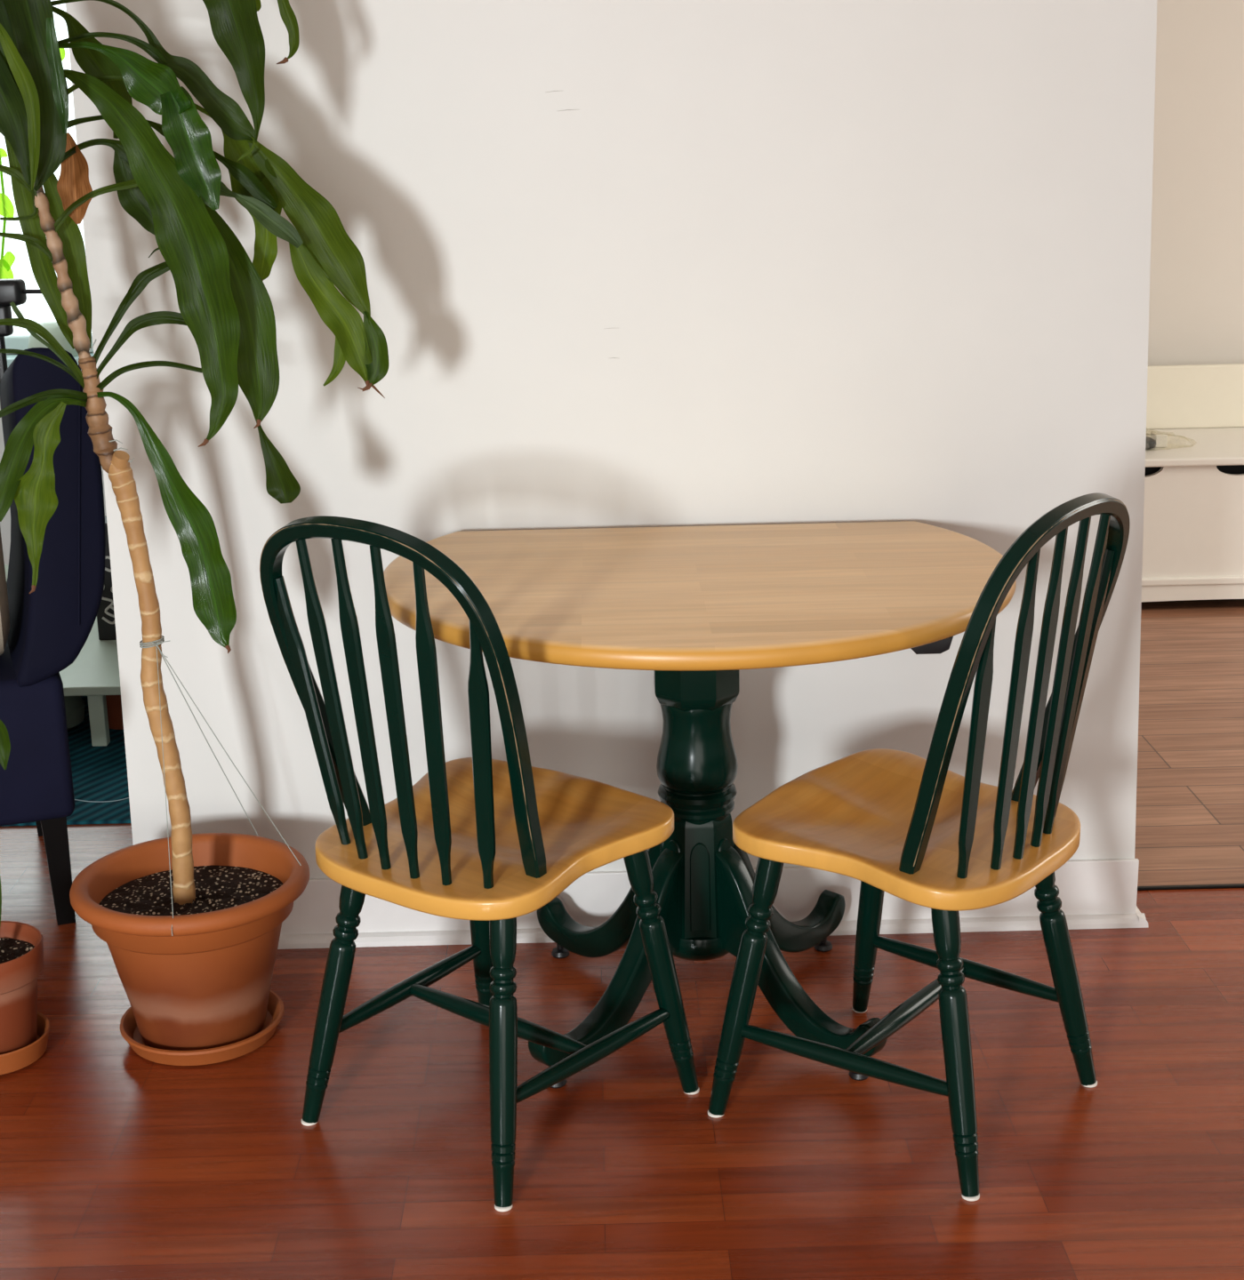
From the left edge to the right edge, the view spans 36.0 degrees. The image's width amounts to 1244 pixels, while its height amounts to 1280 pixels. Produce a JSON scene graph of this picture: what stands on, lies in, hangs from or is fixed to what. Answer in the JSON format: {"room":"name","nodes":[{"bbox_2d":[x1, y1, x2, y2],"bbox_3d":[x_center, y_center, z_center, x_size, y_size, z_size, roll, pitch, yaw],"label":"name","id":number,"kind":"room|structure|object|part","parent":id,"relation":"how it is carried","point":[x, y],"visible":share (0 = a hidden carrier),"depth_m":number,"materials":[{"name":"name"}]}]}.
{"room":"dining room","nodes":[
{"label":"dining room","id":0,"kind":"room"},
{"bbox_2d":[65,0,1156,879],"bbox_3d":[0.004,-0.695,3.151,1.774,2.500,0.120,-1,15,-1],"label":"wall","id":1,"kind":"structure","parent":0,"point":[628,263],"depth_m":3.14,"materials":[{"name":"white paint"}]},
{"bbox_2d":[280,858,1138,934],"bbox_3d":[0.029,0.468,3.406,1.776,0.122,0.009,-1,15,-1],"label":"baseboard","id":2,"kind":"structure","parent":1,"relation":"attached to","point":[1084,886],"depth_m":3.40,"materials":[{"name":"white paint"}]},
{"bbox_2d":[277,906,1148,949],"bbox_3d":[0.038,0.502,3.473,1.794,0.020,0.157,-1,15,-1],"label":"trim","id":3,"kind":"structure","parent":1,"relation":"attached to","point":[1137,920],"depth_m":3.40,"materials":[{"name":"white paint"}]},
{"bbox_2d":[0,599,1243,1279],"bbox_3d":[0.555,1.088,1.464,9.200,0.062,9.900,-1,15,-1],"label":"floor","id":4,"kind":"structure","parent":0,"point":[116,1163],"depth_m":2.79,"materials":[{"name":"red laminate"}]},
{"bbox_2d":[0,719,43,1055],"bbox_3d":[-0.996,0.378,2.947,0.183,0.561,0.183,-1,15,-1],"label":"potted plant","id":5,"kind":"object","parent":4,"relation":"on","point":[21,944],"visible":0.97,"depth_m":2.96,"materials":[{"name":"green plant"}]},
{"bbox_3d":[-0.992,0.560,2.998,0.183,0.182,0.183,-1,15,-1],"label":"pot","id":6,"kind":"part","parent":5,"relation":"part of","materials":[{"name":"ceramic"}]},
{"bbox_2d":[0,1011,49,1075],"bbox_3d":[-0.990,0.637,3.019,0.176,0.042,0.176,-1,15,-1],"label":"saucer","id":7,"kind":"object","parent":4,"relation":"on","point":[12,1061],"visible":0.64,"depth_m":2.97,"materials":[{"name":"ceramic"}]},
{"bbox_2d":[0,347,105,925],"bbox_3d":[-1.340,-0.022,3.534,0.742,1.052,0.564,-7,16,-19],"label":"upholstered chair","id":8,"kind":"object","parent":4,"relation":"on","point":[51,625],"visible":0.8,"depth_m":3.37,"materials":[{"name":"blue fabric"}]},
{"bbox_2d":[0,528,9,655],"bbox_3d":[-1.173,-0.223,3.475,0.073,0.500,0.400,-7,16,-19],"label":"cushion","id":9,"kind":"object","parent":8,"relation":"on","point":[4,615],"visible":1,"depth_m":3.37,"materials":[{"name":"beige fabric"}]},
{"bbox_3d":[-1.384,0.161,3.571,0.642,0.270,0.556,-7,16,-19],"label":"seat","id":10,"kind":"part","parent":8,"relation":"part of","materials":[{"name":"blue fabric"}]},
{"bbox_3d":[-1.200,0.299,3.942,0.044,0.210,0.044,-7,16,-19],"label":"leg","id":11,"kind":"part","parent":8,"relation":"part of","materials":[{"name":"black wood"}]},
{"bbox_3d":[-1.081,-0.276,3.568,0.178,0.592,0.560,-7,16,-19],"label":"backrest","id":12,"kind":"part","parent":8,"relation":"part of","materials":[{"name":"blue fabric"}]},
{"bbox_3d":[-1.030,0.417,3.503,0.044,0.210,0.044,-7,16,-19],"label":"leg","id":13,"kind":"part","parent":8,"relation":"part of","materials":[{"name":"black wood"}]},
{"bbox_2d":[0,696,131,826],"bbox_3d":[-1.679,0.145,4.910,2.850,0.008,1.880,-1,15,-1],"label":"rug","id":14,"kind":"object","parent":4,"relation":"on","point":[100,777],"visible":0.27,"depth_m":4.27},
{"bbox_2d":[0,278,41,447],"bbox_3d":[-1.248,-0.222,4.131,0.206,1.096,0.100,-1,15,-1],"label":"stand","id":15,"kind":"object","parent":14,"relation":"on","point":[12,290],"visible":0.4,"depth_m":3.99,"materials":[{"name":"black metal"}]},
{"bbox_3d":[-1.209,-0.726,3.993,0.107,0.011,0.009,-1,15,-1],"label":"rod","id":16,"kind":"part","parent":15,"relation":"part of","materials":[{"name":"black metal"}]},
{"bbox_2d":[4,564,120,746],"bbox_3d":[-1.159,0.006,5.078,1.400,0.150,1.300,-1,15,-1],"label":"table","id":17,"kind":"object","parent":14,"relation":"on","point":[94,674],"visible":0.12,"depth_m":4.50,"materials":[{"name":"white wood"}]},
{"bbox_3d":[-1.224,0.184,4.483,0.036,0.128,0.032,-1,15,-1],"label":"leg","id":18,"kind":"part","parent":17,"relation":"part of","materials":[{"name":"white wood"}]},
{"bbox_2d":[96,515,116,639],"bbox_3d":[-1.156,-0.159,4.833,0.330,0.300,0.104,-1,15,-1],"label":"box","id":19,"kind":"object","parent":17,"relation":"on","point":[106,613],"visible":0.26,"depth_m":4.80,"materials":[{"name":"black cardboard"}]},
{"bbox_2d":[64,696,84,730],"bbox_3d":[-1.444,0.165,4.596,0.308,0.112,0.210,-1,15,-1],"label":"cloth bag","id":20,"kind":"object","parent":14,"relation":"on","point":[74,705],"visible":0.11,"depth_m":4.57,"materials":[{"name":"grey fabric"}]},
{"bbox_2d":[105,695,123,729],"bbox_3d":[-1.208,0.147,4.638,0.148,0.115,0.148,-1,15,-1],"label":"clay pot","id":21,"kind":"object","parent":14,"relation":"on","point":[114,702],"visible":0.06,"depth_m":4.59,"materials":[{"name":"ceramic"}]},
{"bbox_2d":[0,0,388,1050],"bbox_3d":[-0.619,-0.257,2.814,0.534,1.842,0.369,4,16,19],"label":"dracaena","id":22,"kind":"object","parent":4,"relation":"on","point":[190,924],"visible":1,"depth_m":2.76,"materials":[{"name":"plant"}]},
{"bbox_3d":[-0.814,-0.731,2.700,0.075,0.694,0.026,-1,15,-1],"label":"stem","id":23,"kind":"part","parent":22,"relation":"part of","materials":[{"name":"brown plant"}]},
{"bbox_3d":[-0.763,-0.324,2.813,0.054,0.185,0.037,-1,15,-1],"label":"stem","id":24,"kind":"part","parent":22,"relation":"part of","materials":[{"name":"brown plant"}]},
{"bbox_2d":[120,989,284,1065],"bbox_3d":[-0.673,0.617,3.082,0.259,0.034,0.259,-1,15,-1],"label":"saucer","id":25,"kind":"object","parent":4,"relation":"on","point":[129,1030],"visible":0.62,"depth_m":2.99,"materials":[{"name":"ceramic"}]},
{"bbox_2d":[69,832,309,1050],"bbox_3d":[-0.676,0.496,3.048,0.369,0.269,0.369,-1,15,-1],"label":"pot","id":26,"kind":"object","parent":25,"relation":"on","point":[195,972],"depth_m":2.98,"materials":[{"name":"ceramic"}]},
{"bbox_2d":[259,515,699,1211],"bbox_3d":[-0.201,0.247,2.712,0.438,0.927,0.458,11,19,37],"label":"dining chair","id":27,"kind":"object","parent":4,"relation":"on","point":[484,841],"visible":1,"depth_m":2.59,"materials":[{"name":"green wood"}]},
{"bbox_3d":[-0.411,0.500,2.768,0.127,0.415,0.038,-6,16,-16],"label":"leg","id":28,"kind":"part","parent":27,"relation":"part of","materials":[{"name":"green paint"}]},
{"bbox_3d":[-0.223,0.419,3.020,0.038,0.428,0.114,-1,15,1],"label":"leg","id":29,"kind":"part","parent":27,"relation":"part of","materials":[{"name":"green paint"}]},
{"bbox_3d":[-0.193,0.278,2.729,0.438,0.062,0.412,11,19,37],"label":"seat","id":30,"kind":"part","parent":27,"relation":"part of","materials":[{"name":"brown wood"}]},
{"bbox_3d":[-0.159,0.549,2.574,0.038,0.415,0.127,0,15,4],"label":"leg","id":31,"kind":"part","parent":27,"relation":"part of","materials":[{"name":"green paint"}]},
{"bbox_3d":[0.055,0.473,2.807,0.114,0.428,0.038,-5,16,-13],"label":"leg","id":32,"kind":"part","parent":27,"relation":"part of","materials":[{"name":"green paint"}]},
{"bbox_2d":[383,520,1015,1087],"bbox_3d":[0.120,0.271,2.934,0.962,0.750,0.768,-1,15,-1],"label":"pedestal table","id":33,"kind":"object","parent":4,"relation":"on","point":[694,607],"visible":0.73,"depth_m":2.92,"materials":[{"name":"brown wood"}]},
{"bbox_3d":[-0.025,0.412,3.222,0.321,0.281,0.038,13,21,42],"label":"leg","id":34,"kind":"part","parent":33,"relation":"part of","materials":[{"name":"green paint"}]},
{"bbox_3d":[-0.020,0.490,2.942,0.038,0.281,0.321,13,21,42],"label":"leg","id":35,"kind":"part","parent":33,"relation":"part of","materials":[{"name":"green paint"}]},
{"bbox_3d":[0.266,0.406,3.225,0.038,0.281,0.321,13,21,42],"label":"leg","id":36,"kind":"part","parent":33,"relation":"part of","materials":[{"name":"green paint"}]},
{"bbox_3d":[0.271,0.483,2.945,0.321,0.281,0.038,13,21,42],"label":"leg","id":37,"kind":"part","parent":33,"relation":"part of","materials":[{"name":"green paint"}]},
{"bbox_2d":[707,492,1129,1201],"bbox_3d":[0.426,0.234,2.714,0.458,0.927,0.438,10,19,36],"label":"dining chair","id":38,"kind":"object","parent":4,"relation":"on","point":[906,826],"visible":1,"depth_m":2.62,"materials":[{"name":"green paint"}]},
{"bbox_3d":[0.180,0.486,2.751,0.114,0.428,0.038,-1,15,0],"label":"leg","id":39,"kind":"part","parent":38,"relation":"part of","materials":[{"name":"green paint"}]},
{"bbox_3d":[0.394,0.407,3.021,0.038,0.428,0.114,-5,16,-14],"label":"leg","id":40,"kind":"part","parent":38,"relation":"part of","materials":[{"name":"green paint"}]},
{"bbox_3d":[0.418,0.265,2.730,0.412,0.062,0.438,10,19,36],"label":"seat","id":41,"kind":"part","parent":38,"relation":"part of","materials":[{"name":"brown wood"}]},
{"bbox_3d":[0.448,0.536,2.574,0.038,0.415,0.127,-6,16,-17],"label":"leg","id":42,"kind":"part","parent":38,"relation":"part of","materials":[{"name":"green paint"}]},
{"bbox_3d":[0.643,0.465,2.820,0.127,0.415,0.038,0,15,3],"label":"leg","id":43,"kind":"part","parent":38,"relation":"part of","materials":[{"name":"green paint"}]},
{"bbox_2d":[1136,883,1243,890],"bbox_3d":[2.918,0.418,3.596,4.400,0.005,0.012,-1,15,-1],"label":"trim","id":44,"kind":"structure","parent":4,"relation":"on","point":[1226,885],"depth_m":3.57,"materials":[{"name":"black wood"}]},
{"bbox_2d":[1141,363,1243,601],"bbox_3d":[1.724,-0.461,5.669,1.440,0.638,0.528,-1,15,-1],"label":"storage bench","id":45,"kind":"object","parent":4,"relation":"on","point":[1193,541],"visible":0.23,"depth_m":5.48,"materials":[{"name":"white paint"}]},
{"bbox_3d":[1.733,-0.173,5.497,1.412,0.022,0.034,-1,15,-1],"label":"moulding","id":46,"kind":"part","parent":45,"relation":"part of","materials":[{"name":"white paint"}]},
{"bbox_3d":[1.730,-0.336,5.458,1.400,0.333,0.018,-1,15,-1],"label":"panel","id":47,"kind":"part","parent":45,"relation":"part of","materials":[{"name":"white paint"}]},
{"bbox_3d":[1.722,-0.572,5.638,1.440,0.023,0.528,-1,15,-1],"label":"lid","id":48,"kind":"part","parent":45,"relation":"part of","materials":[{"name":"white paint"}]},
{"bbox_3d":[1.716,-0.743,5.852,1.400,0.193,0.025,-1,15,-1],"label":"panel","id":49,"kind":"part","parent":45,"relation":"part of","materials":[{"name":"beige paint"}]},
{"bbox_3d":[1.526,-0.595,5.562,0.291,0.068,0.154,-1,15,-1],"label":"plastic bag","id":50,"kind":"object","parent":45,"relation":"on","visible":0},
{"bbox_2d":[1144,436,1155,448],"bbox_3d":[1.468,-0.571,5.548,0.150,0.033,0.090,-1,15,-1],"label":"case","id":51,"kind":"object","parent":50,"relation":"in","point":[1149,443],"visible":0.23,"depth_m":5.51,"materials":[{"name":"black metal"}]},
{"bbox_2d":[1150,432,1167,447],"bbox_3d":[1.563,-0.583,5.579,0.034,0.036,0.055,-1,15,-1],"label":"box","id":52,"kind":"object","parent":50,"relation":"in","point":[1161,438],"visible":0.88,"depth_m":5.55,"materials":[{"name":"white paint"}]},
{"bbox_2d":[0,0,1243,564],"bbox_3d":[0.450,-1.442,5.822,9.200,2.500,0.150,-1,15,-1],"label":"wall","id":53,"kind":"structure","parent":0,"point":[1196,306],"depth_m":5.79,"materials":[{"name":"paint"}]},
{"bbox_2d":[4,333,93,367],"bbox_3d":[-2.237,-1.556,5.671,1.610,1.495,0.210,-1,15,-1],"label":"windowsill","id":54,"kind":"structure","parent":53,"relation":"in","point":[20,342],"depth_m":5.88,"materials":[{"name":"white paint"}]},
{"bbox_3d":[-2.222,-0.840,5.827,1.610,0.030,0.130,-1,15,-1],"label":"sill","id":55,"kind":"part","parent":54,"relation":"part of","materials":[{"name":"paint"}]},
{"bbox_2d":[27,321,78,356],"bbox_3d":[-1.725,-0.912,5.800,0.152,0.104,0.151,-1,15,-1],"label":"dome","id":56,"kind":"object","parent":54,"relation":"on","point":[52,327],"visible":0.35,"depth_m":5.75,"materials":[{"name":"white"}]},
{"bbox_3d":[0.403,-1.839,2.417,9.350,0.080,6.500,-1,15,-1],"label":"ceiling","id":57,"kind":"structure","parent":0,"visible":0},
{"bbox_2d":[0,48,65,279],"bbox_3d":[-1.692,-2.123,5.202,0.263,2.292,0.017,-1,15,-1],"label":"trailing vine","id":58,"kind":"object","parent":57,"relation":"hanging from","point":[6,206],"visible":0.66,"depth_m":5.45,"materials":[{"name":"green plant"}]}
]}

